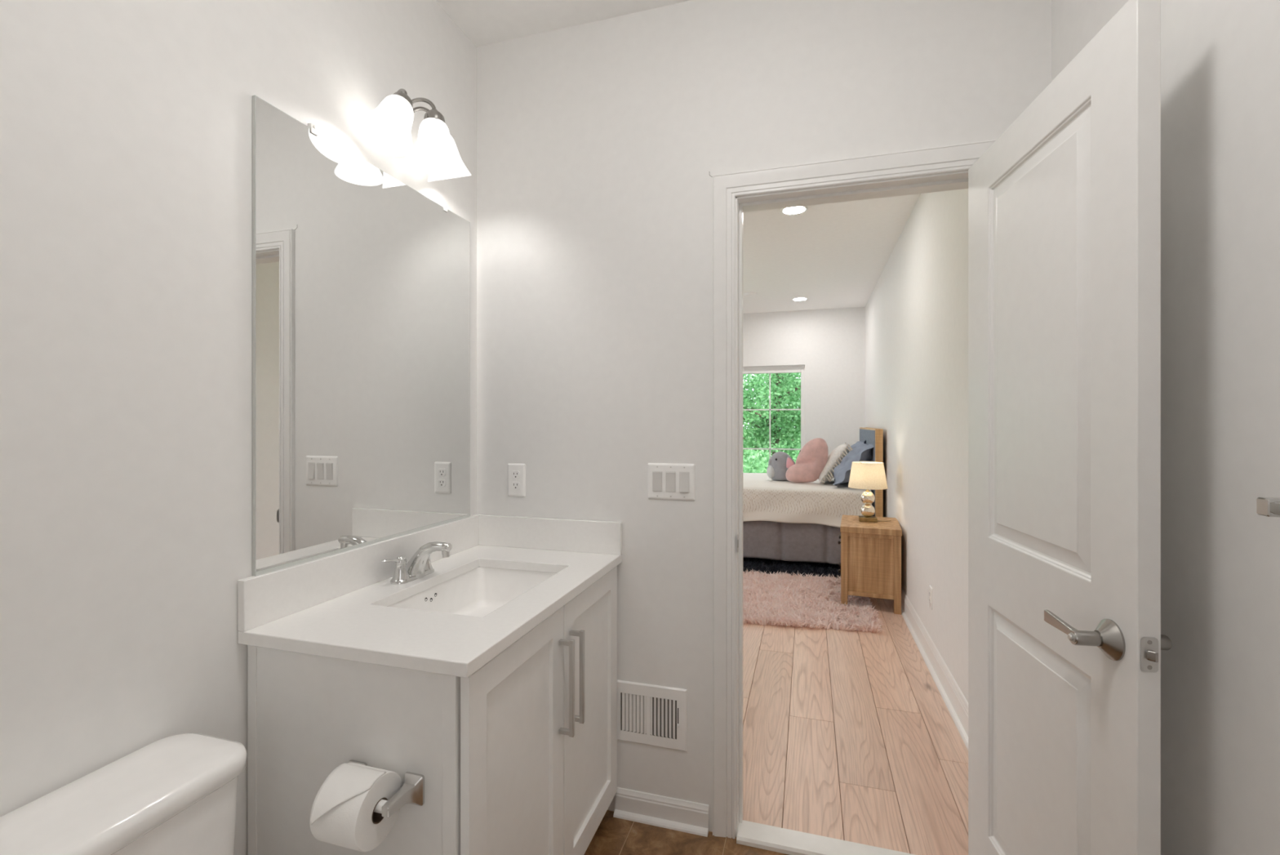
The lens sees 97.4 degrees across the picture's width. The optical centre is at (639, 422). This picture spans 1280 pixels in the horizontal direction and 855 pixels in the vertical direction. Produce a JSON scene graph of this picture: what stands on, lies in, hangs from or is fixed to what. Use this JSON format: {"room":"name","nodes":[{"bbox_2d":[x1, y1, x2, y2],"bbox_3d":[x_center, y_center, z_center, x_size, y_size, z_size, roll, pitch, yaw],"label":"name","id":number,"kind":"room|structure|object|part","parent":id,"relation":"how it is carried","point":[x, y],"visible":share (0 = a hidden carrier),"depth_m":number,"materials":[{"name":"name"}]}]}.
{"room":"bathroom","nodes":[
{"label":"bathroom","id":0,"kind":"room"},
{"bbox_2d":[0,0,476,854],"bbox_3d":[-1.072,0.020,0.722,0.120,2.816,2.870,0,0,17],"label":"wall","id":1,"kind":"structure","parent":0,"point":[126,126],"depth_m":1.03,"materials":[{"name":"paint"}]},
{"bbox_2d":[237,514,479,631],"bbox_3d":[-0.724,0.392,1.639,0.019,0.109,0.910,0,0,17],"label":"backsplash","id":2,"kind":"structure","parent":1,"relation":"attached to","point":[264,598],"depth_m":1.42,"materials":[{"name":"white stone"}]},
{"bbox_2d":[252,95,470,576],"bbox_3d":[-0.731,-0.197,1.630,0.013,1.070,0.820,0,0,17],"label":"mirror","id":3,"kind":"object","parent":1,"relation":"attached to","point":[361,279],"visible":1,"depth_m":1.48,"materials":[{"name":"white mirror"}]},
{"bbox_2d":[360,88,471,182],"bbox_3d":[-0.628,-0.842,1.632,0.208,0.210,0.397,0,0,17],"label":"vanity light","id":4,"kind":"object","parent":1,"relation":"attached to","point":[387,127],"visible":1,"depth_m":1.57,"materials":[{"name":"white glass"}]},
{"bbox_3d":[-0.674,-0.815,1.514,0.133,0.155,0.143,0,0,17],"label":"lamp shade","id":5,"kind":"part","parent":4,"relation":"part of","materials":[{"name":"white glass"}]},
{"bbox_3d":[-0.668,-0.839,1.534,0.049,0.072,0.057,0,0,17],"label":"bulb","id":6,"kind":"part","parent":4,"relation":"part of","materials":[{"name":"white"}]},
{"bbox_3d":[-0.688,-0.907,1.606,0.015,0.082,0.106,0,0,-44],"label":"arm","id":7,"kind":"part","parent":4,"relation":"part of","materials":[{"name":"silver metal"}]},
{"bbox_3d":[-0.664,-0.907,1.687,0.106,0.082,0.015,0,0,-12],"label":"arm","id":8,"kind":"part","parent":4,"relation":"part of","materials":[{"name":"silver metal"}]},
{"bbox_3d":[-0.655,-0.905,1.640,0.141,0.079,0.011,0,0,17],"label":"arm","id":9,"kind":"part","parent":4,"relation":"part of","materials":[{"name":"silver metal"}]},
{"bbox_3d":[-0.592,-0.805,1.622,0.133,0.126,0.133,0,0,17],"label":"lamp shade","id":10,"kind":"part","parent":4,"relation":"part of","materials":[{"name":"white glass"}]},
{"bbox_3d":[-0.601,-0.815,1.756,0.133,0.155,0.143,0,0,17],"label":"lamp shade","id":11,"kind":"part","parent":4,"relation":"part of","materials":[{"name":"white glass"}]},
{"bbox_2d":[435,0,920,313],"bbox_3d":[-0.402,-1.432,3.382,4.240,0.120,8.350,0,0,17],"label":"ceiling","id":12,"kind":"structure","parent":0,"point":[835,255],"depth_m":4.05,"materials":[{"name":"paint"}]},
{"bbox_2d":[779,205,808,215],"bbox_3d":[0.992,-1.369,3.623,0.176,0.006,0.176,0,0,17],"label":"recessed light","id":13,"kind":"object","parent":12,"relation":"in","point":[797,210],"visible":0.8,"depth_m":3.62,"materials":[{"name":"ceramic"}]},
{"bbox_2d":[791,297,808,301],"bbox_3d":[1.772,-1.369,6.234,0.176,0.006,0.176,0,0,17],"label":"recessed light","id":14,"kind":"object","parent":12,"relation":"in","point":[797,299],"visible":1,"depth_m":6.23,"materials":[{"name":"ceramic"}]},
{"bbox_2d":[476,0,1051,831],"bbox_3d":[-0.816,-0.002,2.206,4.120,2.860,0.120,0,0,17],"label":"wall","id":15,"kind":"structure","parent":0,"point":[600,144],"depth_m":1.89,"materials":[{"name":"paint"}]},
{"bbox_2d":[507,462,525,496],"bbox_3d":[-0.447,0.206,2.029,0.072,0.118,0.008,0,0,17],"label":"wall outlet","id":16,"kind":"object","parent":15,"relation":"attached to","point":[516,472],"visible":1,"depth_m":2.02,"materials":[{"name":"white plastic"}]},
{"bbox_2d":[511,481,519,488],"bbox_3d":[-0.448,0.226,2.026,0.033,0.028,0.003,0,0,17],"label":"receptacle","id":17,"kind":"object","parent":16,"relation":"attached to","point":[515,485],"depth_m":2.02,"materials":[{"name":"white plastic"}]},
{"bbox_2d":[511,470,519,478],"bbox_3d":[-0.448,0.187,2.026,0.033,0.028,0.003,0,0,17],"label":"receptacle","id":18,"kind":"object","parent":16,"relation":"attached to","point":[515,473],"depth_m":2.03,"materials":[{"name":"white plastic"}]},
{"bbox_2d":[617,679,687,751],"bbox_3d":[0.029,0.980,1.883,0.259,0.203,0.016,0,0,17],"label":"air vent","id":19,"kind":"object","parent":15,"relation":"in","point":[651,714],"visible":0.95,"depth_m":1.88,"materials":[{"name":"white plastic"}]},
{"bbox_2d":[613,808,708,836],"bbox_3d":[0.066,1.320,1.858,0.320,0.016,0.016,0,0,17],"label":"trim","id":20,"kind":"structure","parent":15,"relation":"attached to","point":[676,825],"depth_m":1.85,"materials":[{"name":"wood"}]},
{"bbox_2d":[614,786,708,827],"bbox_3d":[0.070,1.286,1.872,0.320,0.084,0.012,0,0,17],"label":"baseboard","id":21,"kind":"structure","parent":15,"relation":"attached to","point":[682,811],"depth_m":1.87,"materials":[{"name":"wood"}]},
{"bbox_2d":[647,462,695,500],"bbox_3d":[0.102,0.195,1.863,0.162,0.121,0.012,0,0,17],"label":"light switch","id":22,"kind":"object","parent":15,"relation":"attached to","point":[665,481],"visible":1,"depth_m":1.86,"materials":[{"name":"white plastic"}]},
{"bbox_3d":[0.058,0.195,1.876,0.034,0.068,0.002,0,0,17],"label":"rocker frame","id":23,"kind":"part","parent":22,"relation":"part of","materials":[{"name":"plastic"}]},
{"bbox_3d":[0.102,0.195,1.862,0.034,0.068,0.002,0,0,17],"label":"rocker frame","id":24,"kind":"part","parent":22,"relation":"part of","materials":[{"name":"plastic"}]},
{"bbox_3d":[0.146,0.195,1.849,0.034,0.068,0.002,0,0,17],"label":"rocker frame","id":25,"kind":"part","parent":22,"relation":"part of","materials":[{"name":"plastic"}]},
{"bbox_2d":[736,819,915,854],"bbox_3d":[0.654,1.320,1.718,0.703,0.024,0.086,0,0,17],"label":"door threshold","id":26,"kind":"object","parent":15,"relation":"attached to","point":[791,842],"depth_m":1.75,"materials":[{"name":"stone"}]},
{"bbox_2d":[735,170,968,836],"bbox_3d":[0.665,0.295,1.757,0.742,2.066,0.138,0,0,17],"label":"trim","id":27,"kind":"structure","parent":15,"relation":"attached to","point":[956,180],"depth_m":1.80,"materials":[{"name":"wood"}]},
{"bbox_3d":[0.314,0.387,1.806,0.001,0.057,0.030,0,0,17],"label":"strike plate","id":28,"kind":"part","parent":27,"relation":"part of","materials":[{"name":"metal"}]},
{"bbox_2d":[710,139,996,838],"bbox_3d":[0.641,0.255,1.698,0.873,2.146,0.019,0,0,17],"label":"trim","id":29,"kind":"structure","parent":15,"relation":"attached to","point":[956,157],"depth_m":1.80,"materials":[{"name":"wood"}]},
{"bbox_2d":[583,572,968,854],"bbox_3d":[-0.402,1.371,3.382,4.240,0.115,8.350,0,0,17],"label":"floor","id":30,"kind":"structure","parent":0,"point":[851,735],"depth_m":2.25,"materials":[{"name":"brown wood"}]},
{"bbox_2d":[0,732,247,854],"bbox_3d":[-0.609,0.957,0.764,0.727,0.742,0.465,0,0,17],"label":"toilet","id":31,"kind":"object","parent":30,"relation":"on","point":[175,794],"visible":1,"depth_m":0.90,"materials":[{"name":"white ceramic"}]},
{"bbox_3d":[-0.863,0.783,0.840,0.182,0.310,0.443,0,0,17],"label":"tank","id":32,"kind":"part","parent":31,"relation":"part of","materials":[{"name":"white ceramic"}]},
{"bbox_2d":[247,565,617,854],"bbox_3d":[-0.446,0.901,1.564,0.594,0.854,0.886,0,0,17],"label":"vanity cabinet","id":33,"kind":"object","parent":30,"relation":"on","point":[516,755],"visible":0.72,"depth_m":1.20,"materials":[{"name":"paint"}]},
{"bbox_2d":[347,759,424,817],"bbox_3d":[-0.518,0.715,1.082,0.180,0.058,0.082,0,0,17],"label":"paper holder","id":34,"kind":"object","parent":33,"relation":"attached to","point":[412,791],"visible":0.51,"depth_m":1.07,"materials":[{"name":"silver metal"}]},
{"bbox_2d":[309,762,402,851],"bbox_3d":[-0.530,0.717,1.051,0.102,0.127,0.135,0,0,17],"label":"toilet roll","id":35,"kind":"object","parent":34,"relation":"hanging from","point":[343,814],"visible":0.96,"depth_m":1.01,"materials":[{"name":"paper"}]},
{"bbox_2d":[237,514,622,677],"bbox_3d":[-0.461,0.406,1.560,0.566,0.137,0.910,0,0,17],"label":"countertop","id":36,"kind":"structure","parent":33,"relation":"on","point":[334,606],"depth_m":1.37,"materials":[{"name":"white stone"}]},
{"bbox_2d":[381,541,452,584],"bbox_3d":[-0.616,0.396,1.617,0.161,0.112,0.212,0,0,17],"label":"faucet","id":37,"kind":"object","parent":36,"relation":"on","point":[419,566],"visible":1,"depth_m":1.60,"materials":[{"name":"silver metal"}]},
{"bbox_3d":[-0.686,0.385,1.565,0.030,0.022,0.072,0,0,42],"label":"lever handle","id":38,"kind":"part","parent":37,"relation":"part of","materials":[{"name":"silver metal"}]},
{"bbox_3d":[-0.671,0.419,1.581,0.047,0.046,0.047,0,0,17],"label":"handle","id":39,"kind":"part","parent":37,"relation":"part of","materials":[{"name":"silver metal"}]},
{"bbox_3d":[-0.657,0.440,1.629,0.054,0.012,0.158,0,0,17],"label":"plate","id":40,"kind":"part","parent":37,"relation":"part of","materials":[{"name":"silver metal"}]},
{"bbox_3d":[-0.642,0.419,1.678,0.047,0.046,0.047,0,0,17],"label":"handle","id":41,"kind":"part","parent":37,"relation":"part of","materials":[{"name":"silver metal"}]},
{"bbox_3d":[-0.613,0.396,1.616,0.155,0.112,0.060,0,0,17],"label":"spout","id":42,"kind":"part","parent":37,"relation":"part of","materials":[{"name":"silver metal"}]},
{"bbox_2d":[387,566,555,617],"bbox_3d":[-0.445,0.542,1.573,0.374,0.134,0.540,0,0,17],"label":"sink","id":43,"kind":"object","parent":36,"relation":"in","point":[479,591],"visible":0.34,"depth_m":1.80,"materials":[{"name":"white ceramic"}]},
{"bbox_3d":[-0.272,0.863,1.280,0.019,0.760,0.432,0,0,17],"label":"door","id":44,"kind":"part","parent":33,"relation":"part of","materials":[{"name":"paint"}]},
{"bbox_3d":[-0.189,0.684,1.456,0.041,0.248,0.012,0,0,17],"label":"handle","id":45,"kind":"part","parent":33,"relation":"part of","materials":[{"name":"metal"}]},
{"bbox_3d":[-0.170,0.684,1.521,0.041,0.248,0.012,0,0,17],"label":"handle","id":46,"kind":"part","parent":33,"relation":"part of","materials":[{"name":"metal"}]},
{"bbox_3d":[-0.148,0.863,1.697,0.019,0.760,0.430,0,0,17],"label":"door","id":47,"kind":"part","parent":33,"relation":"part of","materials":[{"name":"paint"}]},
{"bbox_2d":[742,556,840,578],"bbox_3d":[1.168,1.279,5.595,1.876,0.068,1.539,0,0,17],"label":"shag rug","id":48,"kind":"object","parent":30,"relation":"on","point":[772,566],"visible":0.16,"depth_m":5.01,"materials":[{"name":"black fabric"}]},
{"bbox_2d":[742,568,887,631],"bbox_3d":[0.885,1.272,4.212,1.732,0.080,1.372,0,0,17],"label":"shag rug","id":49,"kind":"object","parent":30,"relation":"on","point":[786,599],"visible":0.51,"depth_m":3.96,"materials":[{"name":"pink fabric"}]},
{"bbox_2d":[837,514,902,613],"bbox_3d":[1.692,1.023,4.170,0.419,0.580,0.536,0,0,21],"label":"nightstand","id":50,"kind":"object","parent":30,"relation":"on","point":[870,564],"visible":0.98,"depth_m":3.94,"materials":[{"name":"brown wood"}]},
{"bbox_3d":[1.455,1.030,4.005,0.045,0.510,0.045,0,0,21],"label":"leg","id":51,"kind":"part","parent":50,"relation":"part of","materials":[{"name":"brown wood"}]},
{"bbox_2d":[848,461,890,522],"bbox_3d":[1.700,0.514,4.199,0.274,0.438,0.274,0,0,39],"label":"table lamp","id":52,"kind":"object","parent":50,"relation":"on","point":[868,475],"visible":1,"depth_m":4.12,"materials":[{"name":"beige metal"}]},
{"bbox_3d":[1.700,0.389,4.199,0.274,0.188,0.274,0,0,17],"label":"lamp shade","id":53,"kind":"part","parent":52,"relation":"part of","materials":[{"name":"fabric"}]},
{"bbox_3d":[1.706,0.996,4.164,0.358,0.444,0.512,0,0,21],"label":"panel","id":54,"kind":"part","parent":50,"relation":"part of","materials":[{"name":"brown wood"}]},
{"bbox_3d":[1.777,1.044,3.880,0.045,0.538,0.045,0,0,21],"label":"leg","id":55,"kind":"part","parent":50,"relation":"part of","materials":[{"name":"brown wood"}]},
{"bbox_2d":[859,426,883,516],"bbox_3d":[1.311,0.682,5.849,2.070,1.263,1.530,0,0,17],"label":"headboard","id":56,"kind":"object","parent":30,"relation":"on","point":[874,436],"visible":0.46,"depth_m":4.84,"materials":[{"name":"brown wood"}]},
{"bbox_2d":[742,520,840,564],"bbox_3d":[1.067,1.063,5.168,1.992,0.377,0.041,0,0,17],"label":"bed skirt","id":57,"kind":"object","parent":56,"relation":"hanging from","point":[769,540],"visible":0.37,"depth_m":5.07,"materials":[{"name":"grey fabric"}]},
{"bbox_3d":[2.267,0.486,5.564,0.056,0.843,1.506,0,0,17],"label":"headboard panel","id":58,"kind":"part","parent":56,"relation":"part of","materials":[{"name":"fabric"}]},
{"bbox_3d":[1.280,0.807,5.864,2.002,0.358,1.420,0,0,17],"label":"mattress","id":59,"kind":"object","parent":56,"relation":"on","visible":0},
{"bbox_2d":[742,472,871,527],"bbox_3d":[1.240,0.749,5.871,2.048,0.338,1.554,0,0,17],"label":"quilt","id":60,"kind":"object","parent":59,"relation":"on","point":[765,498],"visible":0.33,"depth_m":5.05,"materials":[{"name":"white fabric"}]},
{"bbox_2d":[766,451,795,479],"bbox_3d":[1.435,0.433,5.706,0.289,0.285,0.261,0,0,17],"label":"plush toy","id":61,"kind":"object","parent":60,"relation":"on","point":[780,462],"visible":0.86,"depth_m":5.63,"materials":[{"name":"grey fabric"}]},
{"bbox_2d":[785,437,828,482],"bbox_3d":[1.614,0.362,5.445,0.395,0.432,0.208,0,0,17],"label":"cushion","id":62,"kind":"object","parent":60,"relation":"on","point":[812,458],"visible":0.98,"depth_m":5.38,"materials":[{"name":"pink fabric"}]},
{"bbox_2d":[817,442,853,483],"bbox_3d":[1.902,0.388,5.497,0.313,0.377,0.580,0,0,17],"label":"cushion","id":63,"kind":"object","parent":60,"relation":"on","point":[836,455],"visible":0.67,"depth_m":5.30,"materials":[{"name":"white fabric"}]},
{"bbox_2d":[834,440,866,479],"bbox_3d":[2.225,0.377,5.931,0.380,0.419,0.699,0,0,17],"label":"pillow","id":64,"kind":"object","parent":60,"relation":"on","point":[859,442],"visible":0.11,"depth_m":5.74,"materials":[{"name":"blue fabric"}]},
{"bbox_2d":[832,443,873,486],"bbox_3d":[2.003,0.384,5.282,0.394,0.400,0.699,0,0,17],"label":"pillow","id":65,"kind":"object","parent":60,"relation":"on","point":[862,452],"visible":0.74,"depth_m":5.04,"materials":[{"name":"blue fabric"}]},
{"bbox_2d":[742,306,865,455],"bbox_3d":[0.714,-0.022,7.327,4.120,2.900,0.150,0,0,17],"label":"wall","id":66,"kind":"structure","parent":0,"point":[830,343],"depth_m":6.80,"materials":[{"name":"paint"}]},
{"bbox_2d":[742,364,804,458],"bbox_3d":[1.469,0.060,7.085,1.165,1.542,0.113,0,0,17],"label":"window","id":67,"kind":"structure","parent":66,"relation":"in","point":[798,368],"depth_m":7.00,"materials":[{"name":"plastic"}]},
{"bbox_2d":[865,0,1279,854],"bbox_3d":[1.571,-0.022,2.792,0.120,2.900,8.350,0,0,17],"label":"wall","id":68,"kind":"structure","parent":0,"point":[1220,59],"depth_m":0.97,"materials":[{"name":"paint"}]},
{"bbox_2d":[928,585,932,609],"bbox_3d":[1.591,0.956,3.083,0.008,0.118,0.072,0,0,17],"label":"wall outlet","id":69,"kind":"object","parent":68,"relation":"attached to","point":[930,586],"visible":1,"depth_m":3.07,"materials":[{"name":"white plastic"}]},
{"bbox_2d":[901,586,968,749],"bbox_3d":[1.927,1.246,4.215,0.014,0.134,5.120,0,0,17],"label":"baseboard","id":70,"kind":"structure","parent":68,"relation":"attached to","point":[956,696],"depth_m":2.85,"materials":[{"name":"wood"}]},
{"bbox_2d":[968,0,1171,854],"bbox_3d":[0.878,0.301,1.251,0.153,2.022,0.684,0,0,9],"label":"door","id":71,"kind":"structure","parent":68,"relation":"in","point":[1066,642],"depth_m":1.11,"materials":[{"name":"wood"}]},
{"bbox_3d":[0.788,0.377,1.050,0.016,0.023,0.105,0,0,9],"label":"lever","id":72,"kind":"part","parent":71,"relation":"part of","materials":[{"name":"silver metal"}]},
{"bbox_3d":[0.817,0.380,0.989,0.022,0.069,0.069,0,0,9],"label":"handle","id":73,"kind":"part","parent":71,"relation":"part of","materials":[{"name":"silver metal"}]},
{"bbox_3d":[0.835,0.380,0.922,0.025,0.057,0.002,0,0,9],"label":"latch plate","id":74,"kind":"part","parent":71,"relation":"part of","materials":[{"name":"silver metal"}]},
{"bbox_2d":[1256,497,1279,516],"bbox_3d":[0.769,0.111,0.441,0.070,0.056,0.656,0,0,17],"label":"towel bar","id":75,"kind":"object","parent":68,"relation":"attached to","point":[1265,506],"visible":1,"depth_m":0.73,"materials":[{"name":"silver metal"}]},
{"label":"outside","id":76,"kind":"structure","parent":0,"visible":0},
{"bbox_2d":[742,429,799,471],"bbox_3d":[60.370,4.428,206.078,520.000,0.200,414.170,0,0,17],"label":"lawn","id":77,"kind":"structure","parent":76,"point":[789,429],"depth_m":98.64,"materials":[{"name":"green plant"}]},
{"bbox_2d":[742,373,800,472],"bbox_3d":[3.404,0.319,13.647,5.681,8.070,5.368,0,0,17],"label":"tree","id":78,"kind":"object","parent":77,"relation":"on","point":[783,388],"visible":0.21,"depth_m":13.20,"materials":[{"name":"green plant"}]}
]}

